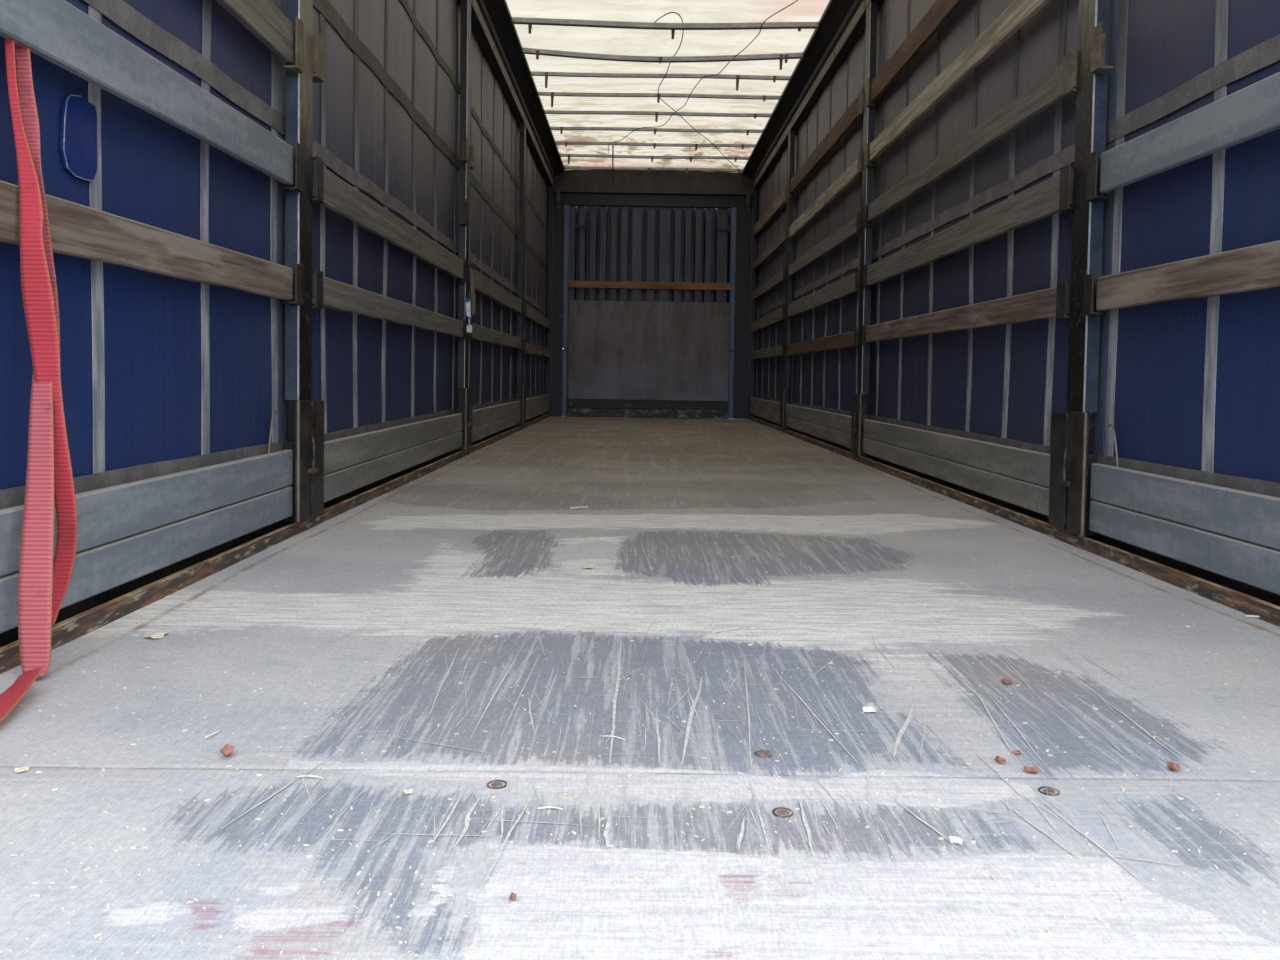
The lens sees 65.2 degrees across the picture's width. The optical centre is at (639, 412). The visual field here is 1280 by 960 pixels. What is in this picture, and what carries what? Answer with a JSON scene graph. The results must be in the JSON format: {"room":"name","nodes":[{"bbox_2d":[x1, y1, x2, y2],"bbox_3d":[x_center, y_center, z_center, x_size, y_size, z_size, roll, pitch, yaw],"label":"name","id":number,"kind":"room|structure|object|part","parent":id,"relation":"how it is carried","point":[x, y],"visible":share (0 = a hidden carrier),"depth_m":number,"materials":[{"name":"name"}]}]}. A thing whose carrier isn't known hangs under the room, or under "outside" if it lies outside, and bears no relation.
{"room":"truck trailer interior","nodes":[
{"label":"truck trailer interior","id":0,"kind":"room"},
{"bbox_2d":[0,0,547,509],"bbox_3d":[-1.150,-1.109,6.062,0.031,3.020,12.805,1,2,0],"label":"curtain","id":1,"kind":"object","parent":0,"point":[161,375],"depth_m":2.96,"materials":[{"name":"fabric"}]},
{"bbox_2d":[0,413,549,673],"bbox_3d":[-1.161,0.281,6.097,0.121,0.200,12.770,1,2,0],"label":"floor edge rail","id":2,"kind":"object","parent":1,"relation":"attached to","point":[74,621],"depth_m":2.50,"materials":[{"name":"metal"}]},
{"bbox_2d":[0,486,292,632],"bbox_3d":[-1.102,0.341,1.453,0.028,0.094,3.385,1,2,0],"label":"board","id":3,"kind":"object","parent":2,"relation":"on","point":[104,567],"visible":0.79,"depth_m":2.26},
{"bbox_2d":[0,450,292,576],"bbox_3d":[-1.100,0.235,1.449,0.028,0.111,3.385,1,2,0],"label":"board","id":4,"kind":"object","parent":3,"relation":"on","point":[108,514],"visible":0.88,"depth_m":2.26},
{"bbox_2d":[268,0,323,522],"bbox_3d":[-1.081,-1.050,3.165,0.084,2.804,0.365,1,2,0],"label":"post","id":5,"kind":"object","parent":2,"relation":"on","point":[305,415],"visible":0.98,"depth_m":3.19,"materials":[{"name":"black metal"}]},
{"bbox_2d":[0,0,292,184],"bbox_3d":[-1.087,-0.691,1.415,0.028,0.148,3.385,1,2,0],"label":"wall slat","id":6,"kind":"object","parent":5,"relation":"attached to","point":[58,32],"visible":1,"depth_m":2.14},
{"bbox_2d":[0,38,77,722],"bbox_3d":[-1.012,-0.124,1.603,0.116,1.132,0.465,0,2,-16],"label":"strap","id":7,"kind":"object","parent":6,"relation":"hanging from","point":[43,584],"visible":0.94,"depth_m":1.74,"materials":[{"name":"fabric"}]},
{"bbox_2d":[0,180,292,299],"bbox_3d":[-1.092,-0.332,1.428,0.028,0.113,3.385,1,2,0],"label":"wall slat","id":8,"kind":"object","parent":5,"relation":"attached to","point":[76,230],"visible":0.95,"depth_m":2.18,"materials":[{"name":"brown wood"}]},
{"bbox_2d":[216,0,293,62],"bbox_3d":[-1.081,-1.082,1.400,0.028,0.132,3.385,1,2,0],"label":"wall slat","id":9,"kind":"object","parent":5,"relation":"attached to","point":[263,19],"visible":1,"depth_m":2.88,"materials":[{"name":"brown wood"}]},
{"bbox_3d":[-1.124,0.060,3.060,0.006,0.130,0.074,1,2,0],"label":"tension lever","id":10,"kind":"part","parent":5,"relation":"part of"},
{"bbox_3d":[-1.106,0.153,3.259,0.070,0.392,0.267,1,2,0],"label":"foot plate","id":11,"kind":"part","parent":5,"relation":"part of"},
{"bbox_2d":[324,432,461,502],"bbox_3d":[-1.111,0.217,4.801,0.028,0.094,2.785,1,2,0],"label":"board","id":12,"kind":"object","parent":2,"relation":"on","point":[343,481],"visible":0.82,"depth_m":4.28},
{"bbox_2d":[324,413,461,474],"bbox_3d":[-1.109,0.110,4.797,0.028,0.111,2.785,1,2,0],"label":"board","id":13,"kind":"object","parent":12,"relation":"on","point":[340,453],"visible":0.93,"depth_m":4.27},
{"bbox_2d":[456,0,473,450],"bbox_3d":[-1.089,-1.165,6.268,0.084,2.804,0.264,1,2,0],"label":"post","id":14,"kind":"object","parent":2,"relation":"on","point":[466,160],"visible":0.88,"depth_m":6.21,"materials":[{"name":"metal"}]},
{"bbox_2d":[313,168,463,279],"bbox_3d":[-1.095,-0.826,4.762,0.028,0.126,2.785,1,2,0],"label":"wall slat","id":15,"kind":"object","parent":14,"relation":"attached to","point":[340,197],"visible":0.94,"depth_m":4.25,"materials":[{"name":"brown wood"}]},
{"bbox_2d":[323,277,462,336],"bbox_3d":[-1.101,-0.464,4.776,0.028,0.107,2.785,1,2,0],"label":"wall slat","id":16,"kind":"object","parent":14,"relation":"attached to","point":[337,295],"visible":0.97,"depth_m":4.24,"materials":[{"name":"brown wood"}]},
{"bbox_3d":[-1.114,0.039,6.314,0.070,0.392,0.262,1,2,0],"label":"foot plate","id":17,"kind":"part","parent":14,"relation":"part of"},
{"bbox_2d":[470,268,475,315],"bbox_3d":[-1.023,-0.738,6.117,0.035,0.292,0.006,1,2,0],"label":"strap offcut","id":18,"kind":"object","parent":14,"relation":"hanging from","point":[473,299],"visible":1,"depth_m":6.12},
{"bbox_2d":[465,298,470,318],"bbox_3d":[-1.046,-0.631,6.078,0.035,0.130,0.012,1,2,0],"label":"label","id":19,"kind":"object","parent":18,"relation":"hanging from","point":[467,301],"visible":1,"depth_m":6.08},
{"bbox_2d":[466,319,471,332],"bbox_3d":[-1.037,-0.529,6.082,0.034,0.085,0.020,1,2,0],"label":"buckle","id":20,"kind":"object","parent":19,"relation":"hanging from","point":[468,327],"visible":1,"depth_m":6.07,"materials":[{"name":"metal"}]},
{"bbox_2d":[469,269,521,312],"bbox_3d":[-1.104,-0.924,7.824,0.028,0.125,2.832,1,2,0],"label":"wall slat","id":21,"kind":"object","parent":14,"relation":"attached to","point":[483,285],"visible":0.91,"depth_m":7.56,"materials":[{"name":"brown wood"}]},
{"bbox_2d":[472,413,520,441],"bbox_3d":[-1.119,0.103,7.862,0.028,0.094,2.832,1,2,0],"label":"board","id":22,"kind":"object","parent":2,"relation":"on","point":[479,432],"visible":0.84,"depth_m":7.61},
{"bbox_2d":[472,401,520,427],"bbox_3d":[-1.117,-0.004,7.858,0.028,0.111,2.832,1,2,0],"label":"board","id":23,"kind":"object","parent":22,"relation":"on","point":[481,416],"visible":0.94,"depth_m":7.60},
{"bbox_2d":[516,123,526,425],"bbox_3d":[-1.097,-1.280,9.356,0.084,2.804,0.264,1,2,0],"label":"post","id":24,"kind":"object","parent":2,"relation":"on","point":[522,155],"visible":0.89,"depth_m":9.29,"materials":[{"name":"metal"}]},
{"bbox_2d":[473,324,520,348],"bbox_3d":[-1.109,-0.584,7.837,0.028,0.105,2.832,1,2,0],"label":"wall slat","id":25,"kind":"object","parent":24,"relation":"attached to","point":[480,333],"visible":0.95,"depth_m":7.54,"materials":[{"name":"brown wood"}]},
{"bbox_3d":[-1.122,-0.075,9.402,0.070,0.392,0.262,1,2,0],"label":"foot plate","id":26,"kind":"part","parent":24,"relation":"part of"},
{"bbox_2d":[524,305,550,329],"bbox_3d":[-1.112,-1.036,10.931,0.028,0.127,2.870,1,2,0],"label":"wall slat","id":27,"kind":"object","parent":24,"relation":"attached to","point":[532,314],"visible":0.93,"depth_m":10.74,"materials":[{"name":"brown wood"}]},
{"bbox_2d":[524,343,550,357],"bbox_3d":[-1.117,-0.674,10.945,0.028,0.106,2.870,1,2,0],"label":"wall slat","id":28,"kind":"object","parent":24,"relation":"attached to","point":[531,349],"visible":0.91,"depth_m":10.79,"materials":[{"name":"brown wood"}]},
{"bbox_2d":[526,404,549,419],"bbox_3d":[-1.127,-0.013,10.969,0.028,0.094,2.870,1,2,0],"label":"board","id":29,"kind":"object","parent":2,"relation":"on","point":[537,411],"visible":0.67,"depth_m":10.88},
{"bbox_2d":[526,394,549,410],"bbox_3d":[-1.125,-0.119,10.965,0.028,0.111,2.870,1,2,0],"label":"board","id":30,"kind":"object","parent":29,"relation":"on","point":[534,402],"visible":0.85,"depth_m":10.87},
{"bbox_2d":[546,186,553,414],"bbox_3d":[-1.115,-1.384,12.387,0.064,2.822,0.045,1,2,0],"label":"post","id":31,"kind":"object","parent":2,"relation":"on","point":[550,188],"visible":0.82,"depth_m":12.36,"materials":[{"name":"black metal"}]},
{"bbox_2d":[458,0,563,186],"bbox_3d":[-1.036,-2.693,6.066,0.245,0.270,12.930,1,2,0],"label":"trim","id":32,"kind":"structure","parent":1,"relation":"attached to","point":[499,42],"depth_m":8.17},
{"bbox_2d":[0,416,1279,959],"bbox_3d":[0.285,0.316,6.102,2.774,0.033,12.770,1,2,0],"label":"floor","id":33,"kind":"structure","parent":0,"point":[658,478],"depth_m":1.45,"materials":[{"name":"grey wood"}]},
{"bbox_2d":[14,766,29,772],"bbox_3d":[-0.802,0.462,1.298,0.018,0.006,0.016,3,3,38],"label":"chip","id":34,"kind":"object","parent":33,"relation":"on","point":[24,768],"visible":1,"depth_m":1.29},
{"bbox_2d":[143,631,168,637],"bbox_3d":[-0.942,0.434,1.954,0.044,0.010,0.045,2,3,38],"label":"chip","id":35,"kind":"object","parent":33,"relation":"on","point":[153,634],"visible":1,"depth_m":1.95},
{"bbox_2d":[204,730,220,738],"bbox_3d":[-0.610,0.459,1.428,0.004,0.004,0.030,2,2,18],"label":"splinter","id":36,"kind":"object","parent":33,"relation":"on","point":[215,732],"visible":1,"depth_m":1.43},
{"bbox_2d":[220,744,234,755],"bbox_3d":[-0.557,0.457,1.353,0.016,0.018,0.028,1,2,0],"label":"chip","id":37,"kind":"object","parent":33,"relation":"on","point":[227,749],"visible":1,"depth_m":1.35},
{"bbox_2d":[296,775,323,779],"bbox_3d":[-0.423,0.467,1.282,0.038,0.004,0.004,1,2,8],"label":"splinter","id":38,"kind":"object","parent":33,"relation":"on","point":[300,775],"visible":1,"depth_m":1.28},
{"bbox_2d":[404,789,412,793],"bbox_3d":[-0.287,0.470,1.240,0.010,0.006,0.011,-1,3,-37],"label":"chip","id":39,"kind":"object","parent":33,"relation":"on","point":[406,791],"visible":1,"depth_m":1.24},
{"bbox_2d":[509,892,515,899],"bbox_3d":[-0.126,0.480,0.993,0.007,0.008,0.010,1,2,0],"label":"chip","id":40,"kind":"object","parent":33,"relation":"on","point":[513,895],"visible":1,"depth_m":0.99,"materials":[{"name":"brown plant"}]},
{"bbox_2d":[537,806,562,810],"bbox_3d":[-0.108,0.474,1.200,0.032,0.004,0.004,1,2,3],"label":"splinter","id":41,"kind":"object","parent":33,"relation":"on","point":[546,806],"visible":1,"depth_m":1.20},
{"bbox_2d":[570,506,587,508],"bbox_3d":[-0.239,0.372,3.918,0.078,0.008,0.007,0,2,-29],"label":"splinter","id":42,"kind":"object","parent":33,"relation":"on","point":[579,506],"visible":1,"depth_m":3.92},
{"bbox_2d":[583,564,592,568],"bbox_3d":[-0.141,0.417,2.717,0.028,0.010,0.051,1,2,0],"label":"chip","id":43,"kind":"object","parent":33,"relation":"on","point":[588,565],"visible":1,"depth_m":2.71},
{"bbox_2d":[600,735,624,739],"bbox_3d":[-0.039,0.467,1.438,0.039,0.003,0.004,2,2,21],"label":"splinter","id":44,"kind":"object","parent":33,"relation":"on","point":[600,735],"visible":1,"depth_m":1.44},
{"bbox_2d":[0,475,1279,959],"bbox_3d":[0.153,0.411,3.095,2.417,0.004,4.448,1,2,0],"label":"sawdust flecks","id":45,"kind":"object","parent":33,"relation":"on","point":[128,920],"visible":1,"depth_m":1.11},
{"bbox_2d":[567,399,727,418],"bbox_3d":[0.095,-0.044,12.427,1.999,0.213,0.060,1,2,0],"label":"channel","id":46,"kind":"object","parent":33,"relation":"on","point":[576,407],"visible":1,"depth_m":12.41,"materials":[{"name":"black metal"}]},
{"bbox_3d":[0.095,0.007,12.429,1.999,0.110,0.040,1,2,0],"label":"kick plate","id":47,"kind":"part","parent":46,"relation":"part of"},
{"bbox_2d":[712,627,739,632],"bbox_3d":[0.177,0.447,2.059,0.076,0.005,0.004,-1,3,-35],"label":"splinter","id":48,"kind":"object","parent":33,"relation":"on","point":[733,627],"visible":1,"depth_m":2.06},
{"bbox_2d":[748,189,757,417],"bbox_3d":[1.400,-1.347,12.395,0.064,2.822,0.045,1,2,0],"label":"post","id":49,"kind":"object","parent":33,"relation":"on","point":[755,191],"visible":0.79,"depth_m":12.37,"materials":[{"name":"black metal"}]},
{"bbox_2d":[862,706,875,711],"bbox_3d":[0.360,0.468,1.577,0.020,0.008,0.023,-1,3,-35],"label":"paper scrap","id":50,"kind":"object","parent":33,"relation":"on","point":[865,709],"visible":1,"depth_m":1.57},
{"bbox_2d":[949,836,962,844],"bbox_3d":[0.358,0.484,1.134,0.010,0.008,0.015,0,2,-30],"label":"paper scrap","id":51,"kind":"object","parent":33,"relation":"on","point":[957,840],"visible":1,"depth_m":1.13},
{"bbox_2d":[995,755,1005,763],"bbox_3d":[0.496,0.477,1.376,0.011,0.008,0.019,1,2,0],"label":"dry leaf","id":52,"kind":"object","parent":33,"relation":"on","point":[998,758],"visible":1,"depth_m":1.37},
{"bbox_2d":[1001,678,1012,683],"bbox_3d":[0.635,0.465,1.730,0.017,0.008,0.025,1,2,0],"label":"dry leaf","id":53,"kind":"object","parent":33,"relation":"on","point":[1005,680],"visible":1,"depth_m":1.72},
{"bbox_2d":[1012,750,1020,753],"bbox_3d":[0.530,0.478,1.406,0.012,0.006,0.009,0,2,-23],"label":"dry leaf","id":54,"kind":"object","parent":33,"relation":"on","point":[1013,751],"visible":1,"depth_m":1.40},
{"bbox_2d":[1024,766,1039,772],"bbox_3d":[0.526,0.479,1.342,0.018,0.008,0.018,0,2,-29],"label":"dry leaf","id":55,"kind":"object","parent":33,"relation":"on","point":[1027,768],"visible":1,"depth_m":1.34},
{"bbox_2d":[1167,761,1180,770],"bbox_3d":[0.722,0.479,1.352,0.014,0.012,0.018,1,2,0],"label":"dry leaf","id":56,"kind":"object","parent":33,"relation":"on","point":[1173,766],"visible":1,"depth_m":1.35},
{"bbox_2d":[1245,615,1259,617],"bbox_3d":[1.397,0.458,2.236,0.076,0.006,0.007,2,3,34],"label":"splinter","id":57,"kind":"object","parent":33,"relation":"on","point":[1257,616],"visible":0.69,"depth_m":2.25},
{"bbox_2d":[545,190,758,418],"bbox_3d":[0.143,-1.431,12.576,2.800,2.980,0.360,1,2,0],"label":"wall","id":58,"kind":"structure","parent":0,"point":[597,236],"depth_m":12.44,"materials":[{"name":"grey metal"}]},
{"bbox_3d":[-1.107,-1.446,12.472,0.300,2.980,0.080,1,2,0],"label":"corner panel","id":59,"kind":"part","parent":58,"relation":"part of","materials":[{"name":"grey metal"}]},
{"bbox_2d":[568,300,729,400],"bbox_3d":[0.107,-0.770,12.445,1.996,1.223,0.029,1,2,0],"label":"plywood panel","id":60,"kind":"object","parent":58,"relation":"attached to","point":[621,350],"visible":1,"depth_m":12.43,"materials":[{"name":"wood"}]},
{"bbox_2d":[568,281,730,289],"bbox_3d":[0.121,-1.576,12.377,2.010,0.087,0.024,1,2,0],"label":"batten","id":61,"kind":"object","parent":58,"relation":"attached to","point":[572,284],"visible":1,"depth_m":12.37,"materials":[{"name":"orange wood"}]},
{"bbox_3d":[0.129,-2.632,12.414,2.140,0.150,0.095,1,2,0],"label":"frame","id":62,"kind":"part","parent":58,"relation":"part of","materials":[{"name":"grey metal"}]},
{"bbox_2d":[553,169,753,211],"bbox_3d":[0.163,-2.781,12.377,2.680,0.587,0.178,1,2,0],"label":"trim","id":63,"kind":"structure","parent":58,"relation":"attached to","point":[674,182],"depth_m":12.34,"materials":[{"name":"paint"}]},
{"bbox_3d":[1.361,-1.410,12.480,0.364,2.980,0.080,1,2,0],"label":"corner panel","id":64,"kind":"part","parent":58,"relation":"part of","materials":[{"name":"grey metal"}]},
{"bbox_2d":[506,0,829,172],"bbox_3d":[0.181,-2.704,6.425,2.580,0.256,12.240,1,2,0],"label":"ceiling","id":65,"kind":"structure","parent":0,"point":[612,41],"depth_m":8.42,"materials":[{"name":"white"}]},
{"bbox_2d":[560,166,746,173],"bbox_3d":[0.166,-2.970,12.255,2.360,0.080,0.046,1,2,0],"label":"bow","id":66,"kind":"object","parent":65,"relation":"attached to","point":[565,167],"visible":0.88,"depth_m":12.24,"materials":[{"name":"metal"}]},
{"bbox_2d":[556,154,752,163],"bbox_3d":[0.168,-2.925,11.589,2.360,0.121,0.046,1,2,0],"label":"bow","id":67,"kind":"object","parent":65,"relation":"attached to","point":[561,155],"visible":0.88,"depth_m":11.57,"materials":[{"name":"metal"}]},
{"bbox_2d":[552,141,758,150],"bbox_3d":[0.170,-2.919,10.962,2.360,0.087,0.046,1,2,0],"label":"bow","id":68,"kind":"object","parent":65,"relation":"attached to","point":[565,143],"visible":0.83,"depth_m":10.95,"materials":[{"name":"metal"}]},
{"bbox_2d":[612,145,613,181],"bbox_3d":[-0.295,-2.723,10.926,0.018,0.390,0.016,1,2,0],"label":"rope","id":69,"kind":"object","parent":68,"relation":"hanging from","point":[612,145],"visible":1,"depth_m":10.92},
{"bbox_2d":[546,127,766,134],"bbox_3d":[0.172,-2.896,10.306,2.360,0.084,0.046,1,2,0],"label":"bow","id":70,"kind":"object","parent":65,"relation":"attached to","point":[561,129],"visible":0.94,"depth_m":10.29,"materials":[{"name":"metal"}]},
{"bbox_2d":[540,110,775,121],"bbox_3d":[0.173,-2.861,9.667,2.360,0.107,0.046,1,2,0],"label":"bow","id":71,"kind":"object","parent":65,"relation":"attached to","point":[656,113],"visible":0.84,"depth_m":9.65,"materials":[{"name":"metal"}]},
{"bbox_2d":[533,92,784,106],"bbox_3d":[0.174,-2.818,9.045,2.360,0.146,0.046,1,2,0],"label":"bow","id":72,"kind":"object","parent":65,"relation":"attached to","point":[552,94],"visible":0.84,"depth_m":9.03,"materials":[{"name":"metal"}]},
{"bbox_2d":[526,71,795,89],"bbox_3d":[0.176,-2.798,8.452,2.360,0.143,0.046,1,2,0],"label":"bow","id":73,"kind":"object","parent":65,"relation":"attached to","point":[533,73],"visible":0.86,"depth_m":8.44,"materials":[{"name":"metal"}]},
{"bbox_2d":[517,47,807,69],"bbox_3d":[0.178,-2.773,7.838,2.360,0.147,0.061,1,2,0],"label":"bow","id":74,"kind":"object","parent":65,"relation":"attached to","point":[778,56],"visible":0.86,"depth_m":7.82,"materials":[{"name":"metal"}]},
{"bbox_2d":[608,0,797,152],"bbox_3d":[0.413,-2.825,8.919,0.274,0.033,5.031,0,2,-17],"label":"cable","id":75,"kind":"object","parent":74,"relation":"hanging from","point":[796,0],"visible":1,"depth_m":8.29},
{"bbox_2d":[506,17,824,38],"bbox_3d":[0.179,-2.749,7.158,2.360,0.144,0.093,1,2,0],"label":"bow","id":76,"kind":"object","parent":65,"relation":"attached to","point":[515,20],"visible":0.82,"depth_m":7.13,"materials":[{"name":"metal"}]},
{"bbox_2d":[654,12,738,168],"bbox_3d":[0.512,-2.854,9.552,0.462,0.032,5.290,1,2,10],"label":"cable","id":77,"kind":"object","parent":76,"relation":"hanging from","point":[669,12],"visible":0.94,"depth_m":8.56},
{"bbox_2d":[755,0,1279,497],"bbox_3d":[1.467,-1.070,6.071,0.031,3.020,12.805,1,2,0],"label":"curtain","id":78,"kind":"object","parent":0,"point":[1189,389],"depth_m":3.61,"materials":[{"name":"fabric"}]},
{"bbox_2d":[742,0,883,189],"bbox_3d":[1.399,-2.658,6.074,0.245,0.270,12.930,1,2,0],"label":"roof rail","id":79,"kind":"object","parent":78,"relation":"attached to","point":[844,21],"depth_m":8.06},
{"bbox_2d":[749,416,1279,626],"bbox_3d":[1.437,0.319,6.105,0.121,0.200,12.770,1,2,0],"label":"floor edge rail","id":80,"kind":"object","parent":78,"relation":"attached to","point":[1245,598],"depth_m":2.99,"materials":[{"name":"metal"}]},
{"bbox_2d":[750,407,779,423],"bbox_3d":[1.380,0.022,11.037,0.028,0.094,2.750,1,2,0],"label":"board","id":81,"kind":"object","parent":80,"relation":"on","point":[774,417],"visible":0.84,"depth_m":10.91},
{"bbox_2d":[750,397,779,413],"bbox_3d":[1.382,-0.084,11.033,0.028,0.111,2.750,1,2,0],"label":"board","id":82,"kind":"object","parent":81,"relation":"on","point":[767,405],"visible":0.91,"depth_m":10.92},
{"bbox_2d":[780,130,794,428],"bbox_3d":[1.398,-1.248,9.484,0.084,2.804,0.264,1,2,0],"label":"post","id":83,"kind":"object","parent":80,"relation":"on","point":[784,392],"visible":0.92,"depth_m":9.43,"materials":[{"name":"metal"}]},
{"bbox_2d":[751,345,781,358],"bbox_3d":[1.391,-0.657,11.012,0.028,0.106,2.750,1,2,0],"label":"wall slat","id":84,"kind":"object","parent":83,"relation":"attached to","point":[772,351],"visible":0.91,"depth_m":10.83,"materials":[{"name":"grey wood"}]},
{"bbox_2d":[751,308,783,332],"bbox_3d":[1.396,-1.007,10.999,0.028,0.137,2.750,1,2,0],"label":"wall slat","id":85,"kind":"object","parent":83,"relation":"attached to","point":[774,317],"visible":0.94,"depth_m":10.86,"materials":[{"name":"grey wood"}]},
{"bbox_2d":[752,231,785,269],"bbox_3d":[1.407,-1.760,10.971,0.028,0.113,2.750,1,2,0],"label":"wall slat","id":86,"kind":"object","parent":83,"relation":"attached to","point":[779,241],"visible":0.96,"depth_m":10.78,"materials":[{"name":"brown wood"}]},
{"bbox_2d":[752,270,785,299],"bbox_3d":[1.401,-1.390,10.985,0.028,0.113,2.750,1,2,0],"label":"wall slat","id":87,"kind":"object","parent":83,"relation":"attached to","point":[775,280],"visible":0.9,"depth_m":10.82,"materials":[{"name":"grey wood"}]},
{"bbox_2d":[753,188,786,236],"bbox_3d":[1.413,-2.171,10.956,0.028,0.158,2.750,1,2,0],"label":"wall slat","id":88,"kind":"object","parent":83,"relation":"attached to","point":[778,203],"visible":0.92,"depth_m":10.82,"materials":[{"name":"brown wood"}]},
{"bbox_3d":[1.387,-0.043,9.530,0.070,0.392,0.262,1,2,0],"label":"foot plate","id":89,"kind":"part","parent":83,"relation":"part of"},
{"bbox_2d":[788,273,859,316],"bbox_3d":[1.404,-0.897,7.887,0.028,0.125,2.962,1,2,0],"label":"wall slat","id":90,"kind":"object","parent":83,"relation":"attached to","point":[844,287],"visible":0.94,"depth_m":7.55,"materials":[{"name":"grey wood"}]},
{"bbox_2d":[789,159,860,236],"bbox_3d":[1.415,-1.639,7.859,0.028,0.117,2.962,1,2,0],"label":"wall slat","id":91,"kind":"object","parent":83,"relation":"attached to","point":[851,173],"visible":0.97,"depth_m":7.50,"materials":[{"name":"brown wood"}]},
{"bbox_2d":[786,416,850,447],"bbox_3d":[1.389,0.138,7.925,0.028,0.094,2.962,1,2,0],"label":"board","id":92,"kind":"object","parent":80,"relation":"on","point":[839,437],"visible":0.93,"depth_m":7.59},
{"bbox_2d":[786,404,850,432],"bbox_3d":[1.390,0.031,7.921,0.028,0.111,2.962,1,2,0],"label":"board","id":93,"kind":"object","parent":92,"relation":"on","point":[836,421],"visible":0.94,"depth_m":7.61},
{"bbox_2d":[851,2,877,456],"bbox_3d":[1.407,-1.129,6.266,0.084,2.804,0.264,1,2,0],"label":"post","id":94,"kind":"object","parent":80,"relation":"on","point":[865,166],"visible":0.95,"depth_m":6.22,"materials":[{"name":"metal"}]},
{"bbox_2d":[787,331,857,355],"bbox_3d":[1.399,-0.528,7.901,0.028,0.109,2.962,1,2,0],"label":"wall slat","id":95,"kind":"object","parent":94,"relation":"attached to","point":[845,340],"visible":0.94,"depth_m":7.57,"materials":[{"name":"brown wood"}]},
{"bbox_2d":[789,217,860,276],"bbox_3d":[1.410,-1.272,7.873,0.028,0.110,2.962,1,2,0],"label":"wall slat","id":96,"kind":"object","parent":94,"relation":"attached to","point":[847,231],"visible":0.94,"depth_m":7.54,"materials":[{"name":"grey wood"}]},
{"bbox_2d":[790,95,863,192],"bbox_3d":[1.421,-2.048,7.844,0.028,0.152,2.962,1,2,0],"label":"wall slat","id":97,"kind":"object","parent":94,"relation":"attached to","point":[851,115],"visible":0.94,"depth_m":7.52,"materials":[{"name":"red wood"}]},
{"bbox_3d":[1.396,0.077,6.312,0.070,0.392,0.262,1,2,0],"label":"foot plate","id":98,"kind":"part","parent":94,"relation":"part of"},
{"bbox_2d":[871,0,963,101],"bbox_3d":[1.429,-1.907,4.685,0.028,0.138,2.848,1,2,0],"label":"wall slat","id":99,"kind":"object","parent":94,"relation":"attached to","point":[940,12],"visible":1,"depth_m":5.18,"materials":[{"name":"red wood"}]},
{"bbox_2d":[869,0,1049,160],"bbox_3d":[1.424,-1.541,4.699,0.028,0.114,2.848,1,2,0],"label":"wall slat","id":100,"kind":"object","parent":94,"relation":"attached to","point":[1018,12],"visible":1,"depth_m":4.40,"materials":[{"name":"brown wood"}]},
{"bbox_2d":[863,438,1048,515],"bbox_3d":[1.397,0.255,4.766,0.028,0.094,2.848,1,2,0],"label":"board","id":101,"kind":"object","parent":80,"relation":"on","point":[1028,495],"visible":0.93,"depth_m":4.22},
{"bbox_2d":[863,419,1049,486],"bbox_3d":[1.399,0.149,4.761,0.028,0.111,2.848,1,2,0],"label":"board","id":102,"kind":"object","parent":101,"relation":"on","point":[1018,463],"visible":0.96,"depth_m":4.21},
{"bbox_2d":[1048,0,1118,536],"bbox_3d":[1.415,-1.011,3.115,0.084,2.804,0.360,1,2,0],"label":"post","id":103,"kind":"object","parent":80,"relation":"on","point":[1072,456],"visible":0.98,"depth_m":3.15,"materials":[{"name":"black metal"}]},
{"bbox_2d":[865,287,1067,342],"bbox_3d":[1.407,-0.426,4.740,0.028,0.107,2.848,1,2,0],"label":"wall slat","id":104,"kind":"object","parent":103,"relation":"attached to","point":[1041,304],"visible":0.96,"depth_m":4.17,"materials":[{"name":"brown wood"}]},
{"bbox_2d":[867,174,1071,285],"bbox_3d":[1.413,-0.788,4.727,0.028,0.127,2.848,1,2,0],"label":"wall slat","id":105,"kind":"object","parent":103,"relation":"attached to","point":[1041,201],"visible":0.94,"depth_m":4.16,"materials":[{"name":"grey wood"}]},
{"bbox_2d":[868,64,1074,220],"bbox_3d":[1.418,-1.169,4.713,0.028,0.115,2.848,1,2,0],"label":"wall slat","id":106,"kind":"object","parent":103,"relation":"attached to","point":[1046,92],"visible":0.98,"depth_m":4.14,"materials":[{"name":"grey wood"}]},
{"bbox_3d":[1.404,0.192,3.209,0.070,0.392,0.262,1,2,0],"label":"foot plate","id":107,"kind":"part","parent":103,"relation":"part of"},
{"bbox_3d":[1.426,0.099,3.014,0.006,0.130,0.074,1,2,0],"label":"tension lever","id":108,"kind":"part","parent":103,"relation":"part of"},
{"bbox_2d":[1096,240,1279,310],"bbox_3d":[1.416,-0.292,1.403,0.028,0.120,3.318,1,2,0],"label":"wall slat","id":109,"kind":"object","parent":103,"relation":"attached to","point":[1256,267],"visible":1,"depth_m":2.52,"materials":[{"name":"brown wood"}]},
{"bbox_2d":[1100,72,1279,192],"bbox_3d":[1.421,-0.653,1.389,0.028,0.152,3.318,1,2,0],"label":"wall slat","id":110,"kind":"object","parent":103,"relation":"attached to","point":[1250,112],"visible":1,"depth_m":2.53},
{"bbox_2d":[1089,500,1279,594],"bbox_3d":[1.406,0.379,1.428,0.028,0.094,3.318,1,2,0],"label":"board","id":111,"kind":"object","parent":80,"relation":"on","point":[1253,564],"visible":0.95,"depth_m":2.51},
{"bbox_2d":[1090,463,1279,549],"bbox_3d":[1.407,0.273,1.424,0.028,0.111,3.318,1,2,0],"label":"board","id":112,"kind":"object","parent":111,"relation":"on","point":[1252,517],"visible":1,"depth_m":2.52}
]}

